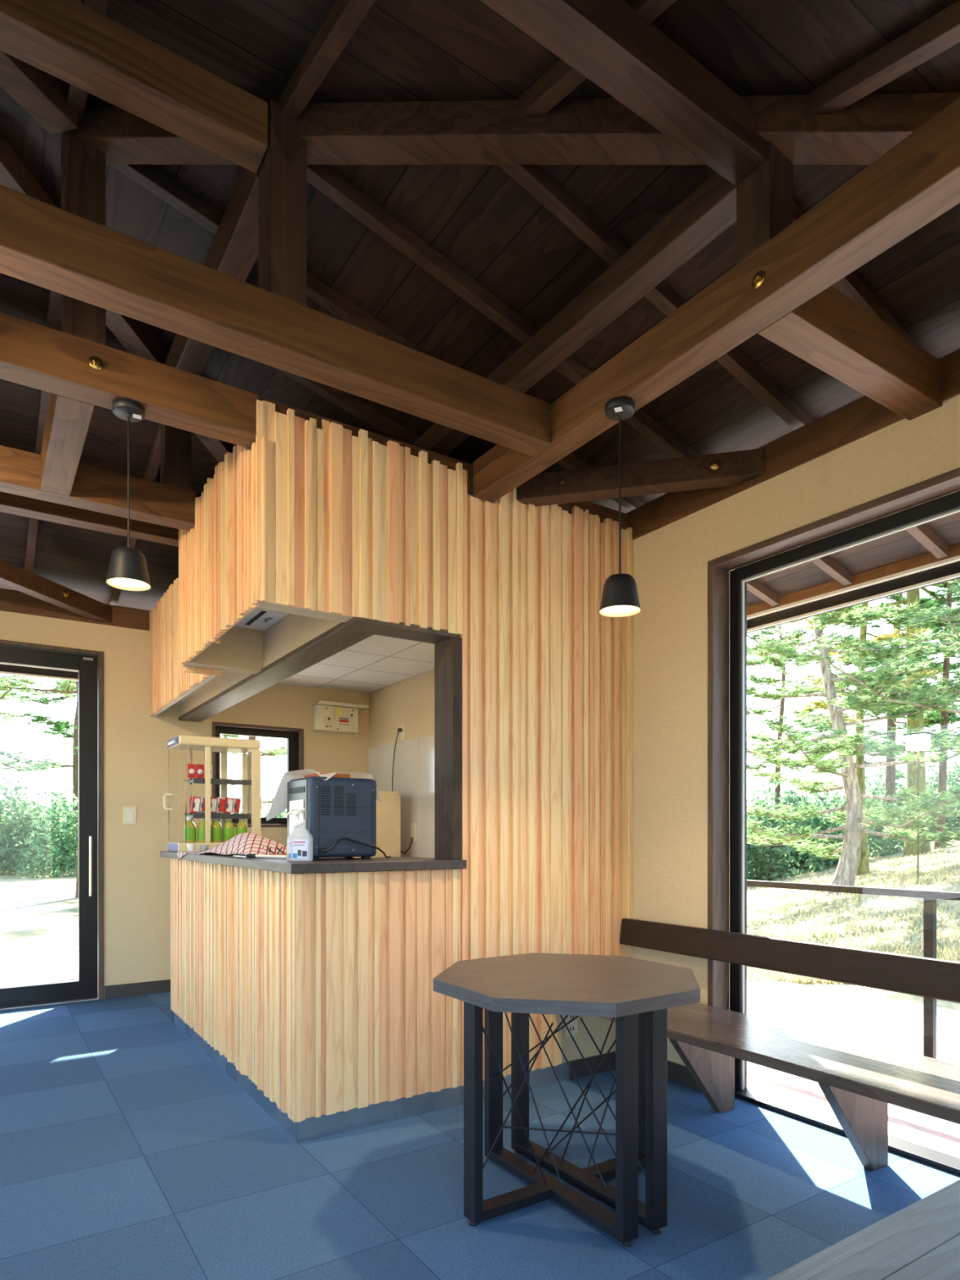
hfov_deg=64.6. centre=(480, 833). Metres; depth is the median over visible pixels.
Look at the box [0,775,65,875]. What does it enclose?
bush
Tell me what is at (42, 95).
rafter
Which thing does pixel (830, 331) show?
ceiling beam
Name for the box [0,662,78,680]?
gutter
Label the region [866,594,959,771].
pine tree
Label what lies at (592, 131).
ceiling beam
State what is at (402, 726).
wall outlet
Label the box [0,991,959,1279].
floor
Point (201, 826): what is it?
bottle
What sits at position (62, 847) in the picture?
bush
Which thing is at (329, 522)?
bulkhead
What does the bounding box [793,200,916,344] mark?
rafter
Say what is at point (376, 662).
ceiling
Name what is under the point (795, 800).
bush
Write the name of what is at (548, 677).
cladding
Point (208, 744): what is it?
display case
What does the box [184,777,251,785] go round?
shelf
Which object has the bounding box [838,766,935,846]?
bush
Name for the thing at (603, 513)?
ceiling beam
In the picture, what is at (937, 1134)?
deck
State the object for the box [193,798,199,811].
print
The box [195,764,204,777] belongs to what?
pack
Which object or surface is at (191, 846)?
paper cup
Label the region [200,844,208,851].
plastic cup
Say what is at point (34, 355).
ceiling beam
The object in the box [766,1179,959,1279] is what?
table
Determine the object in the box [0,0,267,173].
ceiling beam
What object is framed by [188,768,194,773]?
print
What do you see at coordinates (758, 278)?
bolt
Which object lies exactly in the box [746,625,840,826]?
pine tree
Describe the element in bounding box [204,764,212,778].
pack
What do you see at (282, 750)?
pine tree
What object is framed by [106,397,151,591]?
pendant lamp
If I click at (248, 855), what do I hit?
pen
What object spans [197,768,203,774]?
print
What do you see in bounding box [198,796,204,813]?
carton
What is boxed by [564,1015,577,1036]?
wall outlet
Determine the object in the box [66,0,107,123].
rafter
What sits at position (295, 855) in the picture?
print
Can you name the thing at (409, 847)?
cord
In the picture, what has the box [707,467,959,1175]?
window
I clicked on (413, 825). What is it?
wall outlet
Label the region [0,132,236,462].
rafter
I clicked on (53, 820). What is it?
bush
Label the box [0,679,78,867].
pine tree
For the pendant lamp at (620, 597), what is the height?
0.692 m
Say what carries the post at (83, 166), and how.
on the ceiling beam at (34, 355)
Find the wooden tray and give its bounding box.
[304,773,350,777]
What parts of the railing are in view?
rail, rail, post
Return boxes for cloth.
[266,768,382,821]
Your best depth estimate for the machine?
3.18 m
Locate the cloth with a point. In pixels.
(279, 804)
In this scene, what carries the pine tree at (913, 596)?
on the ground at (34, 910)
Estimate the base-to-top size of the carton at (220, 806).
0.102 m
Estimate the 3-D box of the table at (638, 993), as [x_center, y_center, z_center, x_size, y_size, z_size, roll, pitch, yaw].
[0.279,0.800,2.435,0.798,0.700,0.798,0,0,-33]
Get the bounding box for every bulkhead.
[149,400,462,715]
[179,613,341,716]
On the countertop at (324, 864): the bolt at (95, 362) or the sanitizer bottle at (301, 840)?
the sanitizer bottle at (301, 840)
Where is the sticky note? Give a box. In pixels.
[334,706,342,715]
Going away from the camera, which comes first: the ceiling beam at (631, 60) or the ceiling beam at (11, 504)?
the ceiling beam at (631, 60)
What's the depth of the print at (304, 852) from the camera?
2.95 m
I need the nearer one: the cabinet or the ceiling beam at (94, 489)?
the ceiling beam at (94, 489)
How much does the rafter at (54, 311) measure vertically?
0.964 m
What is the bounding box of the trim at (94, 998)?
[0,997,98,1009]
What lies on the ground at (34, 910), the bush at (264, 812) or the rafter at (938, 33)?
the bush at (264, 812)
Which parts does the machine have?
plate, panel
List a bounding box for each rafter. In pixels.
[0,50,77,133]
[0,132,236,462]
[23,289,61,572]
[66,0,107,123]
[107,422,159,605]
[109,164,778,606]
[274,367,454,458]
[276,0,375,119]
[306,164,852,586]
[498,164,947,558]
[518,0,676,118]
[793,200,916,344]
[808,0,959,114]
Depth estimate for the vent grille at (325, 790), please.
3.13 m
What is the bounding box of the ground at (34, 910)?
[0,829,959,1011]
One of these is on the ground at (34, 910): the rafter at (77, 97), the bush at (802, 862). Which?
the bush at (802, 862)
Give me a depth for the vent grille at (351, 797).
3.19 m
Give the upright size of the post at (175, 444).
0.568 m
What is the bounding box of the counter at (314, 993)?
[170,857,461,1142]
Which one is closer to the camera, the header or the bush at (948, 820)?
the header
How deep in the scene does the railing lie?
3.75 m
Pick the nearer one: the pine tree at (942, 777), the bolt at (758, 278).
the bolt at (758, 278)
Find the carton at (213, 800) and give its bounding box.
[210,796,217,813]
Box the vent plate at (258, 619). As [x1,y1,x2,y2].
[234,608,288,631]
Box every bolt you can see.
[63,590,68,596]
[88,355,102,369]
[709,459,719,470]
[751,271,765,288]
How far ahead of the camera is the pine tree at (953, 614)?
11.72 m
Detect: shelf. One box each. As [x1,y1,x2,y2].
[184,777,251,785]
[184,813,251,818]
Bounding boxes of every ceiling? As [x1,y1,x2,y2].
[0,0,959,610]
[278,634,434,693]
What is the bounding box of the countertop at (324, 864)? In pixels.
[160,850,466,874]
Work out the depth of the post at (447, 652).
3.21 m
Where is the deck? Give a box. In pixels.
[0,970,959,1158]
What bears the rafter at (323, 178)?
attached to the ceiling at (479, 218)
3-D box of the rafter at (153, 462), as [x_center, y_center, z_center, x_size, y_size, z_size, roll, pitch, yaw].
[-2.345,-1.774,5.001,0.048,0.832,3.110,0,0,-33]
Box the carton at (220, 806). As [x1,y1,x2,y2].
[214,796,225,813]
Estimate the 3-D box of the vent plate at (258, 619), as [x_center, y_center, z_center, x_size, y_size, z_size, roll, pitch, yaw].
[-1.134,-1.042,3.650,0.312,0.015,0.360,0,0,-33]
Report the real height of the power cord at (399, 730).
0.568 m
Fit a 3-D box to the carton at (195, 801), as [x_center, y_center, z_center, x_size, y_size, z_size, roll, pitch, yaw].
[-1.724,-0.172,4.589,0.054,0.102,0.041,0,0,-33]
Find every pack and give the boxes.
[186,764,195,777]
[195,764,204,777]
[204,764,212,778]
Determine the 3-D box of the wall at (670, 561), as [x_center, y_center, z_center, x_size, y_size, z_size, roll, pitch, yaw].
[0.688,-0.150,4.038,0.200,2.600,5.700,0,0,-33]
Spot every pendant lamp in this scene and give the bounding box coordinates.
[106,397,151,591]
[599,395,640,617]
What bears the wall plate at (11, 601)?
on the wall at (137, 880)
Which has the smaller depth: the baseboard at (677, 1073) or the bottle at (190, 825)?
the baseboard at (677, 1073)
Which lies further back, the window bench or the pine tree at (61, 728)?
the pine tree at (61, 728)
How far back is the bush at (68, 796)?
23.44 m
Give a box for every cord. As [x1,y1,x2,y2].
[391,728,402,791]
[400,837,413,853]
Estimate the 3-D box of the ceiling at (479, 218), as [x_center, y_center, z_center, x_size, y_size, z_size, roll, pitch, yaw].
[-1.687,-1.921,2.553,8.100,1.062,8.100,0,0,-33]
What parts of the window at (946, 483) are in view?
casing, casing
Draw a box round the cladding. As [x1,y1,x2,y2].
[460,469,633,1105]
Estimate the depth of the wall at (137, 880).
5.42 m
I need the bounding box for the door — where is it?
[0,639,103,1008]
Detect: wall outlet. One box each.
[400,724,405,740]
[410,822,416,841]
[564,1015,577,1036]
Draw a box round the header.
[178,617,460,722]
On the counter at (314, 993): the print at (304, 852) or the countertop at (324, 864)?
the countertop at (324, 864)
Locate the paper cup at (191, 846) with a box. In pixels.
[186,843,195,851]
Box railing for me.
[746,880,959,1058]
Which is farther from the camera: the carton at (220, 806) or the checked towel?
the carton at (220, 806)
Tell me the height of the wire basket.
0.046 m
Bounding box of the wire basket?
[262,846,286,855]
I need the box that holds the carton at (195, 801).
[189,796,199,813]
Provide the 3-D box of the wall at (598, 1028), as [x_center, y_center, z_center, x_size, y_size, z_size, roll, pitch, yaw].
[0.297,-0.150,3.541,1.000,2.600,0.140,0,0,-33]
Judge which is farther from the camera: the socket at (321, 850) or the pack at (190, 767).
the pack at (190, 767)
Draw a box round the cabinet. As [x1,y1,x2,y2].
[352,791,400,857]
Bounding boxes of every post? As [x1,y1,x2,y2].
[61,123,106,345]
[160,359,191,490]
[258,99,306,306]
[434,636,462,859]
[736,141,793,263]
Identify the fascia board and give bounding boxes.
[746,543,959,615]
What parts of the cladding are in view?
kick plate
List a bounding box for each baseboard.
[104,979,170,999]
[666,1060,701,1090]
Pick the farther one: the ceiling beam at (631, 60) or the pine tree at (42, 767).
the pine tree at (42, 767)
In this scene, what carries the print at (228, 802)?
attached to the carton at (228, 801)
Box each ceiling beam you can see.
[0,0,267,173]
[0,184,550,456]
[0,311,258,448]
[0,444,195,531]
[0,491,178,546]
[40,392,94,496]
[78,92,959,164]
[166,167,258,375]
[254,397,628,529]
[412,172,736,455]
[472,97,959,502]
[480,0,766,186]
[757,285,942,420]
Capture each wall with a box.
[0,610,368,999]
[368,394,959,1066]
[466,493,615,1079]
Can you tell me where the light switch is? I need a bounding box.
[123,806,136,824]
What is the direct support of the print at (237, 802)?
attached to the carton at (236, 801)
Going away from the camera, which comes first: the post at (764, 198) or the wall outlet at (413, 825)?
the post at (764, 198)
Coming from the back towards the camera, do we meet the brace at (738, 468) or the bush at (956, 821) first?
the bush at (956, 821)
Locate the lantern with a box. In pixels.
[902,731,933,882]
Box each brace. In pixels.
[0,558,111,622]
[516,448,764,506]
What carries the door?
in the wall at (137, 880)
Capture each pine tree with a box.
[0,673,72,773]
[0,673,265,897]
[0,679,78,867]
[220,733,286,813]
[746,578,959,750]
[746,601,959,895]
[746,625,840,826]
[782,586,959,857]
[787,586,959,844]
[787,594,942,875]
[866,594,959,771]
[869,579,959,848]
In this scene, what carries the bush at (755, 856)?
on the ground at (34, 910)
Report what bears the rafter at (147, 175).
attached to the ceiling at (479, 218)
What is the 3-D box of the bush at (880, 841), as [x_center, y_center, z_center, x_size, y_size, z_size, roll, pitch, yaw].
[9.989,-0.230,21.085,3.536,2.643,3.730,0,0,-23]
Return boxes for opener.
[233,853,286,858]
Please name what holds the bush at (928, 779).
on the ground at (34, 910)
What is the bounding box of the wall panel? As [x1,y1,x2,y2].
[368,734,434,857]
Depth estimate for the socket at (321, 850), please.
3.12 m
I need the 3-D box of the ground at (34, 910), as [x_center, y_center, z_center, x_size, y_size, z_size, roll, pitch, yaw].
[-1.266,0.099,29.127,90.000,2.475,90.000,0,0,-33]
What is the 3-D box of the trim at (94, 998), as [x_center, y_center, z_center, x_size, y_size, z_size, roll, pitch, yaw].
[-3.417,1.146,4.832,1.765,0.008,0.150,0,0,-33]
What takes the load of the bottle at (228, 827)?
on the display case
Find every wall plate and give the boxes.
[0,587,151,631]
[626,348,959,539]
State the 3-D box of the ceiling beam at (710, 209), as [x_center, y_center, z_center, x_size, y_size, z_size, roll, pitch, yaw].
[-0.149,-1.847,3.509,0.100,0.095,3.280,0,0,-33]
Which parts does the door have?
handle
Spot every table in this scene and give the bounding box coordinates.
[433,952,700,1246]
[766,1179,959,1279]
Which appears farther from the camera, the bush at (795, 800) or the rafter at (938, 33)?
the bush at (795, 800)
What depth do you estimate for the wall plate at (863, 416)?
2.98 m
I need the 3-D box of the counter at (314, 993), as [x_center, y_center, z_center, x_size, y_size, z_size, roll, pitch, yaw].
[-0.982,0.650,3.908,0.731,1.000,2.196,0,0,-33]
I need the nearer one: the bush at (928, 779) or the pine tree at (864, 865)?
the pine tree at (864, 865)
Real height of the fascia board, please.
0.100 m
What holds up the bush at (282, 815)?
on the ground at (34, 910)
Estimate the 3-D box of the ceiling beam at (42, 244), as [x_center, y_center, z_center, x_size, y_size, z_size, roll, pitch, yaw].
[-1.630,-1.510,1.614,4.460,0.150,0.110,0,0,-33]
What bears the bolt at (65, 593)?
attached to the ceiling beam at (11, 575)
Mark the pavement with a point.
(896, 1024)
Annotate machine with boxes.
[287,776,391,860]
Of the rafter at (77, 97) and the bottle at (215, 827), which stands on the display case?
the bottle at (215, 827)
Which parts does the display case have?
door handle, panel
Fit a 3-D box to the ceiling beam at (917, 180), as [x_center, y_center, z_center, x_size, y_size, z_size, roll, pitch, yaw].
[0.669,-1.510,2.276,0.105,0.150,2.380,0,0,-33]
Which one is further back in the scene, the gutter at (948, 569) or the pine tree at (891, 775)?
the pine tree at (891, 775)
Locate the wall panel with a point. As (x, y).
(414, 758)
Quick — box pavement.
[0,942,959,1064]
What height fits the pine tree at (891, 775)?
12.108 m
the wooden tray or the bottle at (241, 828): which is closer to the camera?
the wooden tray
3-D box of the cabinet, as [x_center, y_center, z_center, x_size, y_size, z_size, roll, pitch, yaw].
[-0.910,0.420,5.676,0.440,1.460,0.525,0,0,-33]
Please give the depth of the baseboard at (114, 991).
5.38 m
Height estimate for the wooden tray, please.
0.018 m
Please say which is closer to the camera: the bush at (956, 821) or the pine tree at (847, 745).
the pine tree at (847, 745)
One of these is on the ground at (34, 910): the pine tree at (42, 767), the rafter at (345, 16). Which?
the pine tree at (42, 767)
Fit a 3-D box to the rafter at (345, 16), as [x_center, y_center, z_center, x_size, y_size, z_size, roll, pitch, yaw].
[0.273,-1.778,0.984,0.048,0.839,3.140,0,0,-33]
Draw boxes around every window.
[212,721,303,826]
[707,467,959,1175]
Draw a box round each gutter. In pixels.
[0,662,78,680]
[746,555,959,633]
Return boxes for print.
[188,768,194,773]
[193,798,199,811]
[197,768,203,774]
[201,798,204,811]
[217,798,225,812]
[226,799,232,812]
[234,799,240,812]
[293,853,297,857]
[297,849,301,856]
[302,850,306,856]
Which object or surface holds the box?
attached to the wall at (137, 880)
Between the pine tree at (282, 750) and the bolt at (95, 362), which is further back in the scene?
the pine tree at (282, 750)
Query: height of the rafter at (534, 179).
0.732 m
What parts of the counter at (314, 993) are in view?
kick plate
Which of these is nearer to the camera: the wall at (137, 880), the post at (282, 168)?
the post at (282, 168)
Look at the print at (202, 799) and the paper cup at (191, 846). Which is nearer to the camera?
the paper cup at (191, 846)
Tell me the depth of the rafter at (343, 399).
3.56 m
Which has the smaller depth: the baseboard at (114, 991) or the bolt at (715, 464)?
the bolt at (715, 464)
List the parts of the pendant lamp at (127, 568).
lamp shade, cord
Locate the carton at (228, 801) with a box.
[222,797,233,813]
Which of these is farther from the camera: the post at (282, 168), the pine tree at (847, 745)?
the pine tree at (847, 745)
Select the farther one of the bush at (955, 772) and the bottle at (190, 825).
the bush at (955, 772)
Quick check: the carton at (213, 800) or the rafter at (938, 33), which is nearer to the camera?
the rafter at (938, 33)
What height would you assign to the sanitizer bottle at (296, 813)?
0.202 m
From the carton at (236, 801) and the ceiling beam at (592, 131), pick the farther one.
the carton at (236, 801)
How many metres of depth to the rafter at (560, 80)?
2.01 m
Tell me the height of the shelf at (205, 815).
0.036 m
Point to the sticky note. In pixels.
(338, 710)
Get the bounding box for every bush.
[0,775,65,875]
[0,785,77,878]
[4,800,71,866]
[56,795,72,864]
[239,806,278,817]
[261,803,286,817]
[746,777,869,880]
[746,819,795,880]
[747,799,814,879]
[778,778,932,870]
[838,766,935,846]
[869,779,959,846]
[903,763,959,822]
[927,755,959,828]
[946,782,959,828]
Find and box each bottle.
[183,817,195,842]
[196,817,204,842]
[210,818,222,842]
[222,818,234,842]
[235,818,247,835]
[285,810,300,861]
[290,806,312,861]
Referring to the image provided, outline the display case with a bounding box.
[163,734,262,852]
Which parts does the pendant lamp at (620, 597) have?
lamp shade, cord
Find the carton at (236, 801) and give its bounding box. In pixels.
[231,797,240,813]
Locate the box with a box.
[311,700,369,733]
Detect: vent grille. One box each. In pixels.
[320,786,330,814]
[333,786,343,815]
[346,793,355,815]
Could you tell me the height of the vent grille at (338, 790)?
0.119 m
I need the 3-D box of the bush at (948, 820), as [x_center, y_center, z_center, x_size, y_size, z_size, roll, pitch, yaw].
[13.964,-0.657,25.022,3.364,2.296,4.060,0,0,-30]
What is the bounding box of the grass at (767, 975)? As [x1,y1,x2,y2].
[746,841,959,984]
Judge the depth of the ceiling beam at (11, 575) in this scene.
4.74 m
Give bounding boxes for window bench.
[596,918,959,1170]
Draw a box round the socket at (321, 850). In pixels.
[319,848,326,853]
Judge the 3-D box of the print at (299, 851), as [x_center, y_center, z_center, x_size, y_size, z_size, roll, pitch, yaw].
[-0.703,0.076,2.955,0.014,0.024,0.001,0,0,0]
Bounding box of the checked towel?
[177,832,286,859]
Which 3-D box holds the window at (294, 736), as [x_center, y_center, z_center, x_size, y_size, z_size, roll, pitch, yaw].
[-1.733,-0.443,5.907,0.709,0.785,0.112,0,0,-33]
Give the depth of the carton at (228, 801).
4.68 m
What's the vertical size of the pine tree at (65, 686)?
9.352 m
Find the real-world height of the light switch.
0.125 m
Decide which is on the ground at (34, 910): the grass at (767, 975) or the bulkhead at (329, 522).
the grass at (767, 975)
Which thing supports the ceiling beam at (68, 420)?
attached to the ceiling beam at (34, 355)
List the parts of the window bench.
leg, seat, backrest rail, leg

